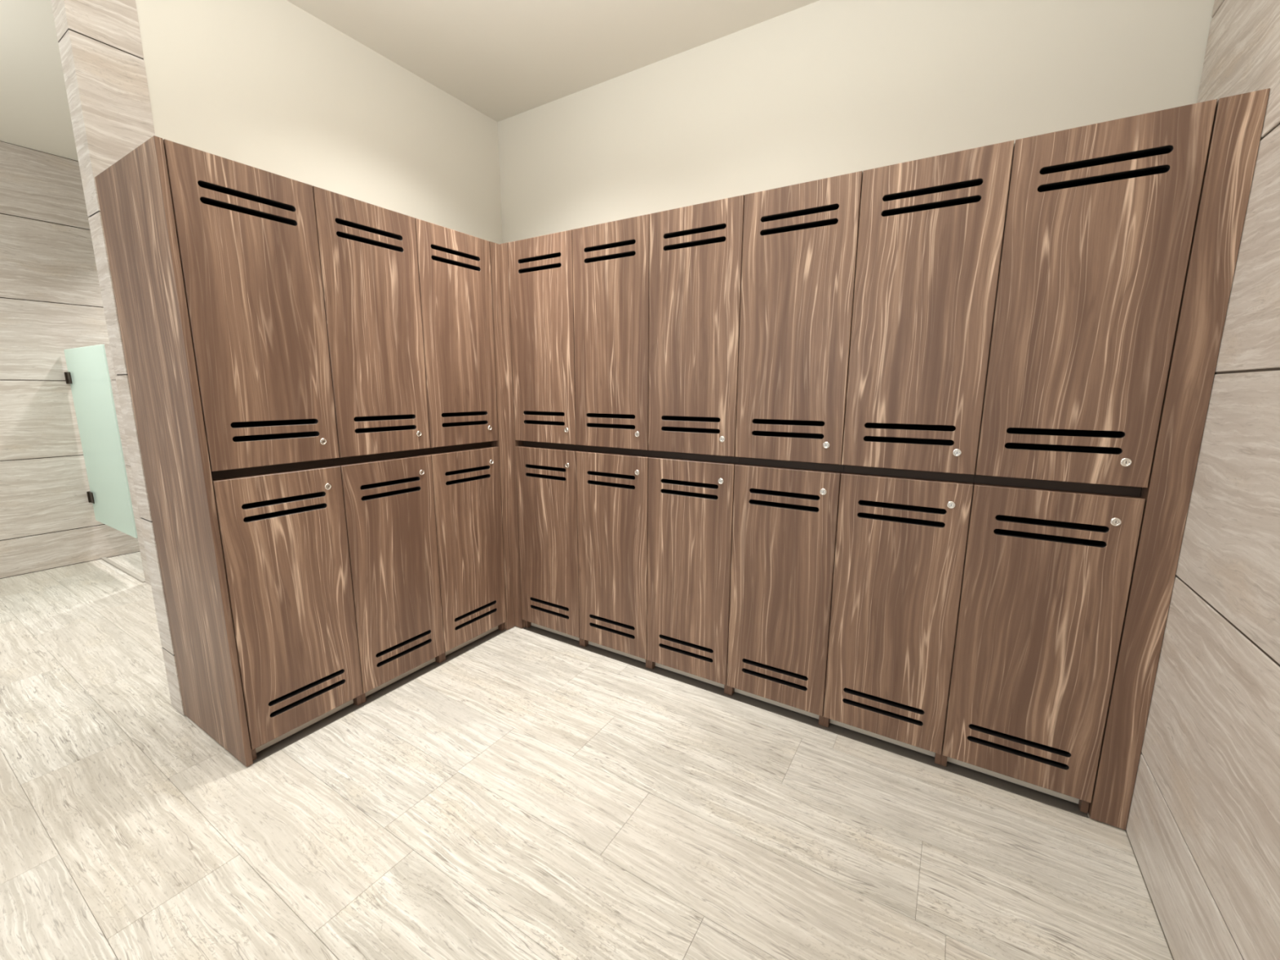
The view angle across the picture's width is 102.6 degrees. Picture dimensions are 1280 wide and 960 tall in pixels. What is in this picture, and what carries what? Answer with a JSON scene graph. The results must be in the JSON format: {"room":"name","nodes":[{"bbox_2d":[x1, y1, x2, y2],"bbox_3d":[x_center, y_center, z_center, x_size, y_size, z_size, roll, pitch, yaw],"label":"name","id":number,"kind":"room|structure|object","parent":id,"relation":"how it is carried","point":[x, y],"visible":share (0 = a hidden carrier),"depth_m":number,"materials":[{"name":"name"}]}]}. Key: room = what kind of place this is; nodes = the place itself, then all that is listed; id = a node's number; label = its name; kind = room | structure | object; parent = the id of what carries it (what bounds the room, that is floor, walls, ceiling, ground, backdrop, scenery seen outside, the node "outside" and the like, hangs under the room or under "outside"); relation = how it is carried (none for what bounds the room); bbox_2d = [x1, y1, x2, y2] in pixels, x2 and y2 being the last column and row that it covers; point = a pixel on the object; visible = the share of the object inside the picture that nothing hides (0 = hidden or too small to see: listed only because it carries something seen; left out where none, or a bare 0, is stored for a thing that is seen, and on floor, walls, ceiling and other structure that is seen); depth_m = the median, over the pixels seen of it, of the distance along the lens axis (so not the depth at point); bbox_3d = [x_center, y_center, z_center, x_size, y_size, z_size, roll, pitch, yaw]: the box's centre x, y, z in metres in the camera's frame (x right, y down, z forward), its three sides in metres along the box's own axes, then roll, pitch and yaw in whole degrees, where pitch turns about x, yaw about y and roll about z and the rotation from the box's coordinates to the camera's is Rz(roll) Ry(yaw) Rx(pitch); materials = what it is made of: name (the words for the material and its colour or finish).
{"room":"changing room","nodes":[
{"label":"changing room","id":0,"kind":"room"},
{"bbox_2d":[0,141,140,578],"bbox_3d":[-4.463,-0.699,3.326,0.120,2.995,4.060,6,12,31],"label":"wall","id":1,"kind":"structure","parent":0,"point":[51,303],"depth_m":3.62,"materials":[{"name":"tile"}]},
{"bbox_2d":[104,343,151,585],"bbox_3d":[-2.513,0.007,2.891,1.916,1.570,0.100,6,12,31],"label":"wall","id":2,"kind":"structure","parent":0,"point":[108,351],"depth_m":3.31,"materials":[{"name":"tile"}]},
{"bbox_2d":[63,344,137,537],"bbox_3d":[-3.756,-0.274,3.564,0.913,1.260,0.044,6,12,31],"label":"shower door","id":3,"kind":"structure","parent":2,"relation":"attached to","point":[87,375],"depth_m":3.52,"materials":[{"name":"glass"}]},
{"bbox_2d":[135,0,502,244],"bbox_3d":[-1.357,-0.627,2.697,0.122,2.895,1.660,6,12,31],"label":"wall","id":4,"kind":"structure","parent":0,"point":[270,86],"depth_m":2.26,"materials":[{"name":"beige paint"}]},
{"bbox_2d":[50,0,185,715],"bbox_3d":[-1.843,-0.492,1.927,0.128,2.895,0.181,6,12,31],"label":"wall","id":5,"kind":"structure","parent":4,"relation":"attached to","point":[100,43],"depth_m":1.76,"materials":[{"name":"tile"}]},
{"bbox_2d":[0,0,819,160],"bbox_3d":[-1.829,-1.929,1.453,6.306,0.100,4.100,6,12,31],"label":"ceiling","id":6,"kind":"structure","parent":0,"point":[503,60],"depth_m":2.39,"materials":[{"name":"beige paint"}]},
{"bbox_2d":[0,551,1173,959],"bbox_3d":[-1.840,1.020,1.975,6.266,0.100,4.060,6,12,31],"label":"floor","id":7,"kind":"structure","parent":0,"point":[526,795],"depth_m":1.54,"materials":[{"name":"tile"}]},
{"bbox_2d":[101,556,145,582],"bbox_3d":[-3.755,0.646,3.724,0.923,0.012,0.024,6,12,31],"label":"threshold","id":8,"kind":"object","parent":7,"relation":"on","point":[139,578],"visible":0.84,"depth_m":3.69,"materials":[{"name":"beige stone"}]},
{"bbox_2d":[94,135,253,767],"bbox_3d":[-1.595,-0.011,1.763,0.554,1.995,0.020,6,12,31],"label":"end panel","id":9,"kind":"object","parent":7,"relation":"on","point":[134,193],"visible":1,"depth_m":1.71,"materials":[{"name":"brown wood"}]},
{"bbox_2d":[210,458,363,760],"bbox_3d":[-1.483,0.429,2.021,0.557,1.042,0.398,6,12,31],"label":"locker","id":10,"kind":"object","parent":7,"relation":"on","point":[282,527],"visible":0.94,"depth_m":1.86,"materials":[{"name":"brown wood"}]},
{"bbox_2d":[163,138,339,471],"bbox_3d":[-1.479,-0.552,1.847,0.557,0.957,0.398,6,12,31],"label":"locker","id":11,"kind":"object","parent":10,"relation":"on","point":[247,235],"visible":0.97,"depth_m":1.68,"materials":[{"name":"brown wood"}]},
{"bbox_2d":[252,626,506,764],"bbox_3d":[-1.275,0.857,2.442,0.542,0.061,1.197,6,12,31],"label":"plinth","id":12,"kind":"object","parent":7,"relation":"on","point":[281,742],"visible":0.29,"depth_m":2.16,"materials":[{"name":"beige"}]},
{"bbox_2d":[332,448,444,703],"bbox_3d":[-1.272,0.371,2.356,0.557,1.042,0.398,6,12,31],"label":"locker","id":13,"kind":"object","parent":7,"relation":"on","point":[388,500],"visible":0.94,"depth_m":2.19,"materials":[{"name":"brown wood"}]},
{"bbox_2d":[312,186,430,457],"bbox_3d":[-1.269,-0.611,2.182,0.557,0.957,0.398,6,12,31],"label":"locker","id":14,"kind":"object","parent":13,"relation":"on","point":[368,252],"visible":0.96,"depth_m":2.02,"materials":[{"name":"brown wood"}]},
{"bbox_2d":[422,441,506,661],"bbox_3d":[-1.062,0.312,2.690,0.557,1.042,0.398,6,12,31],"label":"locker","id":15,"kind":"object","parent":7,"relation":"on","point":[466,480],"visible":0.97,"depth_m":2.53,"materials":[{"name":"brown wood"}]},
{"bbox_2d":[414,217,497,448],"bbox_3d":[-1.059,-0.669,2.516,0.557,0.957,0.398,6,12,31],"label":"locker","id":16,"kind":"object","parent":15,"relation":"on","point":[454,267],"visible":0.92,"depth_m":2.36,"materials":[{"name":"brown wood"}]},
{"bbox_2d":[489,241,524,630],"bbox_3d":[-0.696,-0.172,2.694,0.128,1.995,0.132,6,12,31],"label":"cabinet filler","id":17,"kind":"object","parent":7,"relation":"on","point":[507,444],"visible":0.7,"depth_m":2.65,"materials":[{"name":"brown wood"}]},
{"bbox_2d":[515,440,583,645],"bbox_3d":[-0.333,0.285,2.861,0.398,1.042,0.557,6,12,31],"label":"locker","id":18,"kind":"object","parent":7,"relation":"on","point":[547,474],"visible":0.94,"depth_m":2.62,"materials":[{"name":"brown wood"}]},
{"bbox_2d":[507,229,576,444],"bbox_3d":[-0.329,-0.697,2.688,0.398,0.957,0.557,6,12,31],"label":"locker","id":19,"kind":"object","parent":18,"relation":"on","point":[540,268],"visible":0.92,"depth_m":2.45,"materials":[{"name":"brown wood"}]},
{"bbox_2d":[576,445,654,667],"bbox_3d":[0.007,0.322,2.655,0.398,1.042,0.557,6,12,31],"label":"locker","id":20,"kind":"object","parent":7,"relation":"on","point":[612,482],"visible":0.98,"depth_m":2.42,"materials":[{"name":"brown wood"}]},
{"bbox_2d":[572,213,649,449],"bbox_3d":[0.010,-0.659,2.481,0.398,0.957,0.557,6,12,31],"label":"locker","id":21,"kind":"object","parent":20,"relation":"on","point":[611,260],"visible":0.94,"depth_m":2.25,"materials":[{"name":"brown wood"}]},
{"bbox_2d":[647,450,739,694],"bbox_3d":[0.346,0.360,2.448,0.398,1.042,0.557,6,12,31],"label":"locker","id":22,"kind":"object","parent":7,"relation":"on","point":[691,496],"visible":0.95,"depth_m":2.21,"materials":[{"name":"brown wood"}]},
{"bbox_2d":[648,195,744,456],"bbox_3d":[0.349,-0.622,2.274,0.398,0.957,0.557,6,12,31],"label":"locker","id":23,"kind":"object","parent":22,"relation":"on","point":[696,251],"visible":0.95,"depth_m":2.04,"materials":[{"name":"brown wood"}]},
{"bbox_2d":[726,457,844,725],"bbox_3d":[0.685,0.398,2.241,0.398,1.042,0.557,6,12,31],"label":"locker","id":24,"kind":"object","parent":7,"relation":"on","point":[785,513],"visible":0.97,"depth_m":2.00,"materials":[{"name":"brown wood"}]},
{"bbox_2d":[735,170,862,464],"bbox_3d":[0.689,-0.584,2.067,0.398,0.957,0.557,6,12,31],"label":"locker","id":25,"kind":"object","parent":24,"relation":"on","point":[800,241],"visible":0.95,"depth_m":1.83,"materials":[{"name":"brown wood"}]},
{"bbox_2d":[523,622,1088,817],"bbox_3d":[0.515,0.865,2.432,2.394,0.061,0.542,6,12,31],"label":"plinth","id":26,"kind":"object","parent":7,"relation":"on","point":[1036,793],"visible":0.31,"depth_m":1.98,"materials":[{"name":"beige"}]},
{"bbox_2d":[823,465,973,764],"bbox_3d":[1.025,0.436,2.034,0.398,1.042,0.557,6,12,31],"label":"locker","id":27,"kind":"object","parent":7,"relation":"on","point":[901,539],"visible":0.94,"depth_m":1.79,"materials":[{"name":"brown wood"}]},
{"bbox_2d":[841,140,1013,475],"bbox_3d":[1.028,-0.546,1.860,0.398,0.957,0.557,6,12,31],"label":"locker","id":28,"kind":"object","parent":27,"relation":"on","point":[931,228],"visible":1,"depth_m":1.62,"materials":[{"name":"brown wood"}]},
{"bbox_2d":[940,472,1145,813],"bbox_3d":[1.364,0.474,1.827,0.398,1.042,0.557,6,12,31],"label":"locker","id":29,"kind":"object","parent":7,"relation":"on","point":[1048,567],"visible":0.97,"depth_m":1.59,"materials":[{"name":"brown wood"}]},
{"bbox_2d":[974,98,1217,488],"bbox_3d":[1.367,-0.508,1.653,0.398,0.957,0.557,6,12,31],"label":"locker","id":30,"kind":"object","parent":29,"relation":"on","point":[1100,217],"visible":0.99,"depth_m":1.42,"materials":[{"name":"brown wood"}]},
{"bbox_2d":[1088,88,1270,830],"bbox_3d":[1.448,0.061,1.420,0.082,1.995,0.075,6,12,31],"label":"filler panel","id":31,"kind":"object","parent":7,"relation":"on","point":[1238,119],"visible":0.78,"depth_m":1.36,"materials":[{"name":"brown wood"}]},
{"bbox_2d":[497,0,1214,243],"bbox_3d":[-0.786,-0.697,3.389,6.306,2.995,0.120,6,12,31],"label":"wall","id":32,"kind":"structure","parent":0,"point":[821,89],"depth_m":2.14,"materials":[{"name":"beige paint"}]},
{"bbox_2d":[1125,0,1279,959],"bbox_3d":[0.794,-0.112,0.120,0.120,2.995,4.060,6,12,31],"label":"wall","id":33,"kind":"structure","parent":0,"point":[1202,828],"depth_m":1.16,"materials":[{"name":"tile"}]}
]}

